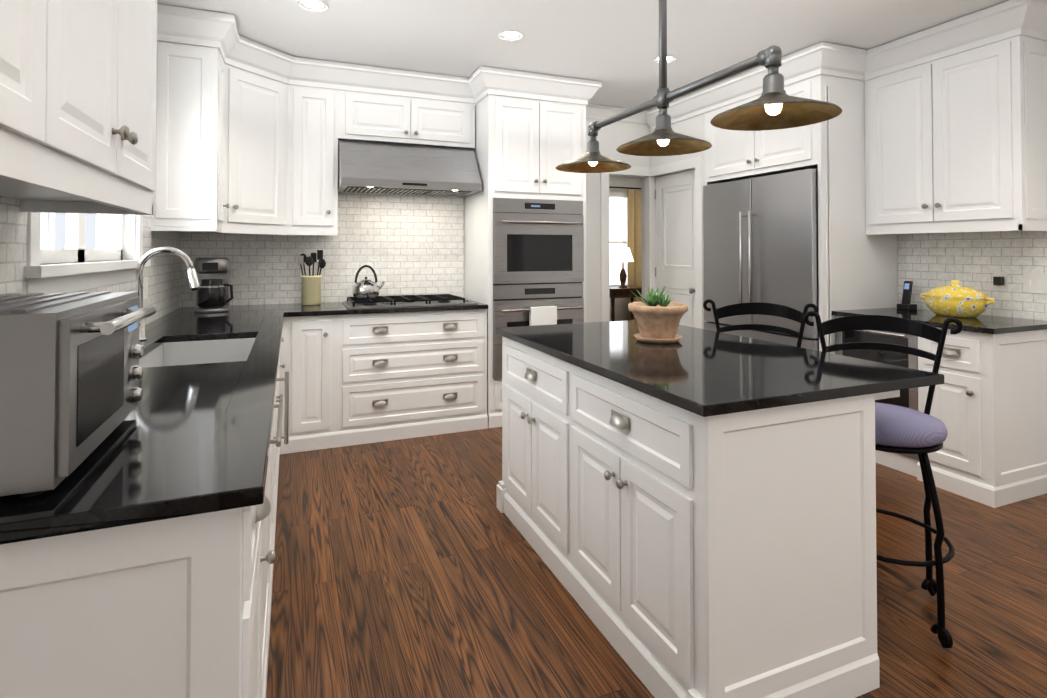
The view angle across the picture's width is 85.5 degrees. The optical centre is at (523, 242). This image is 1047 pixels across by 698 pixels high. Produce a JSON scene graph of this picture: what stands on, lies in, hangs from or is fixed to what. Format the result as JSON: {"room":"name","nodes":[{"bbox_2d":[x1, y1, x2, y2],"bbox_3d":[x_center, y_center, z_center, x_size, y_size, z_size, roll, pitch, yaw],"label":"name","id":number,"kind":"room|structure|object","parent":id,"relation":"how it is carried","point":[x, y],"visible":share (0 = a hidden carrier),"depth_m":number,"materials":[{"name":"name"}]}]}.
{"room":"kitchen","nodes":[
{"label":"kitchen","id":0,"kind":"room"},
{"bbox_2d":[0,41,180,324],"bbox_3d":[-1.197,-0.034,0.825,0.160,2.700,7.100,0,-1,-22],"label":"wall","id":1,"kind":"structure","parent":0,"point":[162,272],"depth_m":2.80,"materials":[{"name":"tile"}]},
{"bbox_2d":[0,0,156,214],"bbox_3d":[-0.944,-0.711,0.955,0.420,1.229,1.830,0,-1,-22],"label":"upper cabinet","id":2,"kind":"object","parent":1,"relation":"attached to","point":[78,80],"visible":0.94,"depth_m":1.16,"materials":[{"name":"white paint"}]},
{"bbox_2d":[24,212,150,293],"bbox_3d":[-1.767,-0.346,2.271,0.200,1.050,1.400,0,-1,-22],"label":"window","id":3,"kind":"structure","parent":1,"relation":"in","point":[119,237],"depth_m":2.22,"materials":[{"name":"white paint"}]},
{"bbox_2d":[144,277,147,298],"bbox_3d":[-2.007,0.243,3.013,0.005,0.115,0.070,0,-1,-22],"label":"electrical outlet plate","id":4,"kind":"object","parent":1,"relation":"attached to","point":[145,278],"depth_m":3.00,"materials":[{"name":"white plastic"}]},
{"bbox_2d":[236,67,649,322],"bbox_3d":[-0.282,0.030,4.956,4.990,2.700,0.150,0,-1,-22],"label":"wall","id":5,"kind":"structure","parent":0,"point":[611,138],"depth_m":5.27,"materials":[{"name":"white paint"}]},
{"bbox_2d":[181,192,463,306],"bbox_3d":[-1.459,-0.143,4.389,2.060,1.210,0.010,0,-1,-22],"label":"backsplash","id":6,"kind":"structure","parent":5,"relation":"attached to","point":[406,244],"depth_m":4.45,"materials":[{"name":"tile"}]},
{"bbox_2d":[236,267,246,282],"bbox_3d":[-2.053,0.238,4.130,0.070,0.114,0.006,0,-1,-22],"label":"electrical outlet plate","id":7,"kind":"object","parent":6,"relation":"attached to","point":[241,272],"depth_m":4.13,"materials":[{"name":"white plastic"}]},
{"bbox_2d":[151,4,601,235],"bbox_3d":[-0.841,-0.663,4.093,2.990,1.230,1.038,0,-1,-22],"label":"upper cabinet","id":8,"kind":"object","parent":5,"relation":"attached to","point":[240,151],"visible":0.96,"depth_m":3.27,"materials":[{"name":"white paint"}]},
{"bbox_2d":[338,139,481,196],"bbox_3d":[-0.884,-0.564,4.343,1.020,0.365,0.520,0,-1,-22],"label":"range hood","id":9,"kind":"object","parent":5,"relation":"attached to","point":[385,168],"visible":0.96,"depth_m":4.18,"materials":[{"name":"silver metal"}]},
{"bbox_2d":[586,104,647,123],"bbox_3d":[0.774,-1.207,5.285,1.020,0.110,0.080,0,-1,-22],"label":"crown molding","id":10,"kind":"structure","parent":5,"relation":"attached to","point":[595,111],"depth_m":5.24,"materials":[{"name":"white paint"}]},
{"bbox_2d":[157,0,1008,109],"bbox_3d":[1.566,-1.312,3.844,7.550,0.050,10.550,0,-1,-22],"label":"ceiling","id":11,"kind":"structure","parent":0,"point":[612,46],"depth_m":3.48,"materials":[{"name":"white paint"}]},
{"bbox_2d":[298,0,327,11],"bbox_3d":[-1.143,-1.292,3.083,0.155,0.011,0.155,0,-1,29],"label":"recessed light","id":12,"kind":"object","parent":11,"relation":"in","point":[310,3],"depth_m":3.10,"materials":[{"name":"white paint"}]},
{"bbox_2d":[498,30,522,40],"bbox_3d":[-0.079,-1.285,3.519,0.155,0.011,0.155,0,-1,-28],"label":"recessed light","id":13,"kind":"object","parent":11,"relation":"in","point":[507,34],"depth_m":3.53,"materials":[{"name":"white paint"}]},
{"bbox_2d":[653,55,675,62],"bbox_3d":[0.985,-1.279,3.956,0.155,0.011,0.155,0,-1,-28],"label":"recessed light","id":14,"kind":"object","parent":11,"relation":"in","point":[668,58],"depth_m":3.97,"materials":[{"name":"white paint"}]},
{"bbox_2d":[556,0,841,172],"bbox_3d":[0.577,-0.849,2.360,0.384,0.920,1.554,0,-1,-22],"label":"pendant light","id":15,"kind":"object","parent":11,"relation":"hanging from","point":[774,106],"visible":1,"depth_m":2.16,"materials":[{"name":"grey metal"}]},
{"bbox_2d":[609,176,640,320],"bbox_3d":[0.841,0.096,9.146,4.850,2.700,0.150,0,-1,-22],"label":"wall","id":16,"kind":"structure","parent":0,"point":[621,309],"depth_m":9.41,"materials":[{"name":"white paint"}]},
{"bbox_2d":[609,192,627,286],"bbox_3d":[1.309,-0.032,9.258,1.080,1.580,0.100,0,-1,-22],"label":"window","id":17,"kind":"structure","parent":16,"relation":"in","point":[613,194],"depth_m":9.37,"materials":[{"name":"white paint"}]},
{"bbox_2d":[609,186,641,320],"bbox_3d":[1.585,0.247,9.239,1.700,2.301,0.069,0,-1,-22],"label":"plaid curtain","id":18,"kind":"object","parent":17,"relation":"hanging from","point":[634,228],"visible":0.27,"depth_m":9.34,"materials":[{"name":"yellow fabric"}]},
{"bbox_2d":[266,427,1046,697],"bbox_3d":[1.566,1.388,3.801,7.550,0.050,10.550,0,-1,-22],"label":"floor","id":19,"kind":"structure","parent":0,"point":[417,567],"depth_m":2.15,"materials":[{"name":"brown wood"}]},
{"bbox_2d":[0,466,267,697],"bbox_3d":[-0.869,0.880,1.068,0.661,0.880,0.438,0,-1,-22],"label":"base cabinet","id":20,"kind":"object","parent":19,"relation":"on","point":[178,607],"depth_m":0.90,"materials":[{"name":"white paint"}]},
{"bbox_2d":[139,349,279,396],"bbox_3d":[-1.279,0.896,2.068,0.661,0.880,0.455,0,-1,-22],"label":"base cabinet","id":21,"kind":"object","parent":19,"relation":"on","point":[205,356],"depth_m":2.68,"materials":[{"name":"white paint"}]},
{"bbox_2d":[149,338,279,511],"bbox_3d":[-1.532,0.906,2.684,0.661,0.880,0.875,0,-1,-22],"label":"base cabinet","id":22,"kind":"object","parent":19,"relation":"on","point":[242,343],"depth_m":2.69,"materials":[{"name":"white paint"}]},
{"bbox_2d":[0,304,287,544],"bbox_3d":[-1.427,0.447,2.467,0.690,0.030,3.570,0,-1,-22],"label":"countertop","id":23,"kind":"structure","parent":22,"relation":"on","point":[185,440],"depth_m":1.14,"materials":[{"name":"black stone"}]},
{"bbox_2d":[0,291,155,497],"bbox_3d":[-0.977,0.260,1.083,0.437,0.298,0.521,0,-1,-22],"label":"toaster oven","id":24,"kind":"object","parent":23,"relation":"on","point":[71,375],"visible":1,"depth_m":0.91,"materials":[{"name":"silver metal"}]},
{"bbox_2d":[136,247,199,340],"bbox_3d":[-1.597,0.225,2.529,0.267,0.413,0.096,0,-1,-22],"label":"faucet","id":25,"kind":"object","parent":23,"relation":"on","point":[194,283],"visible":0.73,"depth_m":2.52,"materials":[{"name":"silver metal"}]},
{"bbox_2d":[139,338,255,367],"bbox_3d":[-1.332,0.586,2.328,0.430,0.251,0.830,0,-1,-22],"label":"sink","id":26,"kind":"object","parent":23,"relation":"in","point":[223,350],"depth_m":2.68,"materials":[{"name":"white ceramic"}]},
{"bbox_2d":[194,258,232,312],"bbox_3d":[-2.020,0.275,3.712,0.233,0.350,0.224,0,-1,-22],"label":"coffee maker","id":27,"kind":"object","parent":23,"relation":"on","point":[214,293],"visible":1,"depth_m":3.64,"materials":[{"name":"silver metal"}]},
{"bbox_2d":[268,393,275,656],"bbox_3d":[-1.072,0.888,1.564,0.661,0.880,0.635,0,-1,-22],"label":"base cabinet","id":28,"kind":"object","parent":19,"relation":"on","point":[272,450],"depth_m":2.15,"materials":[{"name":"white paint"}]},
{"bbox_2d":[280,319,283,404],"bbox_3d":[-1.786,0.915,3.304,0.661,0.880,0.467,0,-1,-22],"label":"base cabinet","id":29,"kind":"object","parent":19,"relation":"on","point":[282,339],"depth_m":3.66,"materials":[{"name":"white paint"}]},
{"bbox_2d":[288,315,339,452],"bbox_3d":[-1.493,0.926,4.016,0.277,0.880,0.641,0,-1,-22],"label":"base cabinet","id":30,"kind":"object","parent":19,"relation":"on","point":[313,341],"depth_m":3.72,"materials":[{"name":"white paint"}]},
{"bbox_2d":[288,300,487,316],"bbox_3d":[-1.021,0.474,4.203,1.379,0.030,0.666,0,-1,-22],"label":"countertop","id":31,"kind":"structure","parent":30,"relation":"on","point":[325,308],"depth_m":3.92,"materials":[{"name":"black stone"}]},
{"bbox_2d":[298,250,325,304],"bbox_3d":[-1.555,0.257,4.165,0.197,0.400,0.144,0,-1,-22],"label":"utensil crock","id":32,"kind":"object","parent":31,"relation":"on","point":[311,290],"visible":1,"depth_m":4.12,"materials":[{"name":"beige ceramic"}]},
{"bbox_2d":[342,294,477,308],"bbox_3d":[-0.860,0.437,4.264,0.920,0.045,0.510,0,-1,-22],"label":"cooktop","id":33,"kind":"object","parent":31,"relation":"in","point":[403,301],"visible":1,"depth_m":4.13,"materials":[{"name":"silver metal"}]},
{"bbox_2d":[352,265,384,297],"bbox_3d":[-1.166,0.292,4.276,0.242,0.244,0.200,0,-1,-22],"label":"kettle","id":34,"kind":"object","parent":33,"relation":"on","point":[366,288],"visible":1,"depth_m":4.21,"materials":[{"name":"silver metal"}]},
{"bbox_2d":[340,309,483,446],"bbox_3d":[-0.891,0.930,4.263,1.023,0.880,0.641,0,-1,-22],"label":"base cabinet","id":35,"kind":"object","parent":19,"relation":"on","point":[404,375],"depth_m":3.96,"materials":[{"name":"white paint"}]},
{"bbox_2d":[464,95,585,427],"bbox_3d":[0.015,0.141,4.630,0.837,2.472,0.674,0,-1,-22],"label":"tall cabinet","id":36,"kind":"object","parent":19,"relation":"on","point":[524,148],"visible":0.52,"depth_m":4.34,"materials":[{"name":"white paint"}]},
{"bbox_2d":[493,198,583,378],"bbox_3d":[0.026,0.345,4.580,0.746,1.340,0.667,0,-1,-22],"label":"wall oven","id":37,"kind":"object","parent":36,"relation":"in","point":[538,252],"visible":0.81,"depth_m":4.31,"materials":[{"name":"silver metal"}]},
{"bbox_2d":[529,306,556,325],"bbox_3d":[0.147,0.626,4.276,0.215,0.288,0.048,0,-1,-22],"label":"towel","id":38,"kind":"object","parent":37,"relation":"hanging from","point":[543,315],"visible":0.62,"depth_m":4.25,"materials":[{"name":"white fabric"}]},
{"bbox_2d":[610,286,641,320],"bbox_3d":[1.545,1.071,8.798,0.700,0.740,0.500,0,-1,-22],"label":"side table","id":39,"kind":"object","parent":19,"relation":"on","point":[616,292],"visible":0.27,"depth_m":8.55,"materials":[{"name":"brown wood"}]},
{"bbox_2d":[612,247,633,287],"bbox_3d":[1.545,0.390,8.808,0.340,0.620,0.340,0,-1,-22],"label":"table lamp","id":40,"kind":"object","parent":39,"relation":"on","point":[622,254],"visible":1,"depth_m":8.73,"materials":[{"name":"white fabric"}]},
{"bbox_2d":[496,336,899,697],"bbox_3d":[0.548,0.900,2.332,0.875,0.880,1.562,0,-1,-22],"label":"kitchen island","id":41,"kind":"object","parent":19,"relation":"on","point":[681,552],"visible":0.79,"depth_m":1.65,"materials":[{"name":"white paint"}]},
{"bbox_2d":[496,320,943,416],"bbox_3d":[0.599,0.445,2.360,0.955,0.030,1.590,0,-1,-22],"label":"island countertop","id":42,"kind":"structure","parent":41,"relation":"on","point":[702,372],"depth_m":1.92,"materials":[{"name":"black stone"}]},
{"bbox_2d":[628,286,687,343],"bbox_3d":[0.591,0.305,2.494,0.260,0.252,0.260,0,-1,-22],"label":"potted plant","id":43,"kind":"object","parent":42,"relation":"on","point":[658,318],"visible":1,"depth_m":2.42,"materials":[{"name":"green plant"}]},
{"bbox_2d":[703,299,817,347],"bbox_3d":[1.079,0.811,2.654,0.509,1.054,0.530,0,-1,-22],"label":"stool","id":44,"kind":"object","parent":19,"relation":"on","point":[771,309],"visible":0.15,"depth_m":2.84,"materials":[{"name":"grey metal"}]},
{"bbox_2d":[703,168,818,350],"bbox_3d":[2.017,0.436,4.353,0.825,1.835,1.074,0,-1,-22],"label":"refrigerator","id":45,"kind":"object","parent":19,"relation":"on","point":[760,239],"visible":0.42,"depth_m":4.12,"materials":[{"name":"silver metal"}]},
{"bbox_2d":[804,311,962,648],"bbox_3d":[1.310,0.802,2.090,0.509,1.054,0.530,0,-1,-22],"label":"stool","id":46,"kind":"object","parent":19,"relation":"on","point":[904,430],"visible":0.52,"depth_m":2.06,"materials":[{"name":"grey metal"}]},
{"bbox_2d":[837,316,1046,507],"bbox_3d":[2.504,0.917,3.424,0.684,0.882,0.918,0,-1,-22],"label":"base cabinet","id":47,"kind":"object","parent":19,"relation":"on","point":[989,406],"visible":0.65,"depth_m":3.00,"materials":[{"name":"white paint"}]},
{"bbox_2d":[835,330,918,460],"bbox_3d":[2.407,0.884,3.593,0.634,0.747,0.527,0,-1,-22],"label":"beverage cooler","id":48,"kind":"object","parent":47,"relation":"in","point":[907,398],"visible":0.21,"depth_m":3.39,"materials":[{"name":"black plastic"}]},
{"bbox_2d":[832,307,1046,333],"bbox_3d":[2.509,0.461,3.426,0.659,0.028,0.932,0,-1,-22],"label":"countertop","id":49,"kind":"structure","parent":47,"relation":"on","point":[987,324],"depth_m":3.21,"materials":[{"name":"black stone"}]},
{"bbox_2d":[897,281,916,309],"bbox_3d":[2.592,0.357,3.833,0.090,0.190,0.080,0,-1,-22],"label":"cordless phone","id":50,"kind":"object","parent":49,"relation":"on","point":[906,304],"visible":0.98,"depth_m":3.82,"materials":[{"name":"black plastic"}]},
{"bbox_2d":[920,280,993,317],"bbox_3d":[2.616,0.338,3.433,0.238,0.217,0.410,0,-1,-22],"label":"tureen","id":51,"kind":"object","parent":49,"relation":"on","point":[954,299],"visible":1,"depth_m":3.35,"materials":[{"name":"ceramic"}]},
{"bbox_2d":[641,113,704,321],"bbox_3d":[1.693,0.062,5.344,0.740,2.650,0.930,0,-1,-22],"label":"wall","id":52,"kind":"structure","parent":0,"point":[693,126],"depth_m":5.41,"materials":[{"name":"white paint"}]},
{"bbox_2d":[600,156,703,328],"bbox_3d":[1.091,0.325,5.101,0.555,2.115,0.915,0,-1,-22],"label":"door frame","id":53,"kind":"structure","parent":52,"relation":"attached to","point":[696,163],"depth_m":5.28,"materials":[{"name":"white paint"}]},
{"bbox_2d":[655,170,695,327],"bbox_3d":[1.387,0.371,5.181,0.107,2.011,0.660,0,-1,-22],"label":"closet door","id":54,"kind":"structure","parent":52,"relation":"in","point":[675,232],"depth_m":5.20,"materials":[{"name":"white paint"}]},
{"bbox_3d":[3.276,-0.005,2.660,0.150,2.700,7.100,0,-1,-22],"label":"wall","id":55,"kind":"structure","parent":0,"visible":0},
{"bbox_2d":[646,0,1046,353],"bbox_3d":[2.087,0.048,4.263,0.829,2.644,2.890,0,-1,-22],"label":"upper cabinet","id":56,"kind":"object","parent":55,"relation":"attached to","point":[944,139],"visible":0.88,"depth_m":3.64,"materials":[{"name":"white paint"}]},
{"bbox_2d":[897,231,1046,320],"bbox_3d":[2.826,0.178,3.542,0.010,0.540,0.978,0,-1,-22],"label":"wall","id":57,"kind":"structure","parent":55,"relation":"attached to","point":[930,261],"depth_m":3.51,"materials":[{"name":"tile"}]},
{"bbox_2d":[993,272,1007,291],"bbox_3d":[2.856,0.237,3.403,0.040,0.114,0.070,0,-1,-22],"label":"electrical outlet plate","id":58,"kind":"object","parent":57,"relation":"attached to","point":[1000,279],"depth_m":3.39,"materials":[{"name":"white plastic"}]},
{"bbox_2d":[1023,273,1046,293],"bbox_3d":[2.942,0.234,3.233,0.009,0.114,0.150,0,-1,-22],"label":"electrical outlet plate","id":59,"kind":"object","parent":57,"relation":"attached to","point":[1034,282],"depth_m":3.25,"materials":[{"name":"white plastic"}]},
{"label":"outside","id":60,"kind":"structure","parent":0,"visible":0},
{"bbox_2d":[49,198,621,283],"bbox_3d":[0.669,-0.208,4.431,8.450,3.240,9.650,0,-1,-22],"label":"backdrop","id":61,"kind":"structure","parent":60,"point":[615,221],"depth_m":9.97,"materials":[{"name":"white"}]}
]}

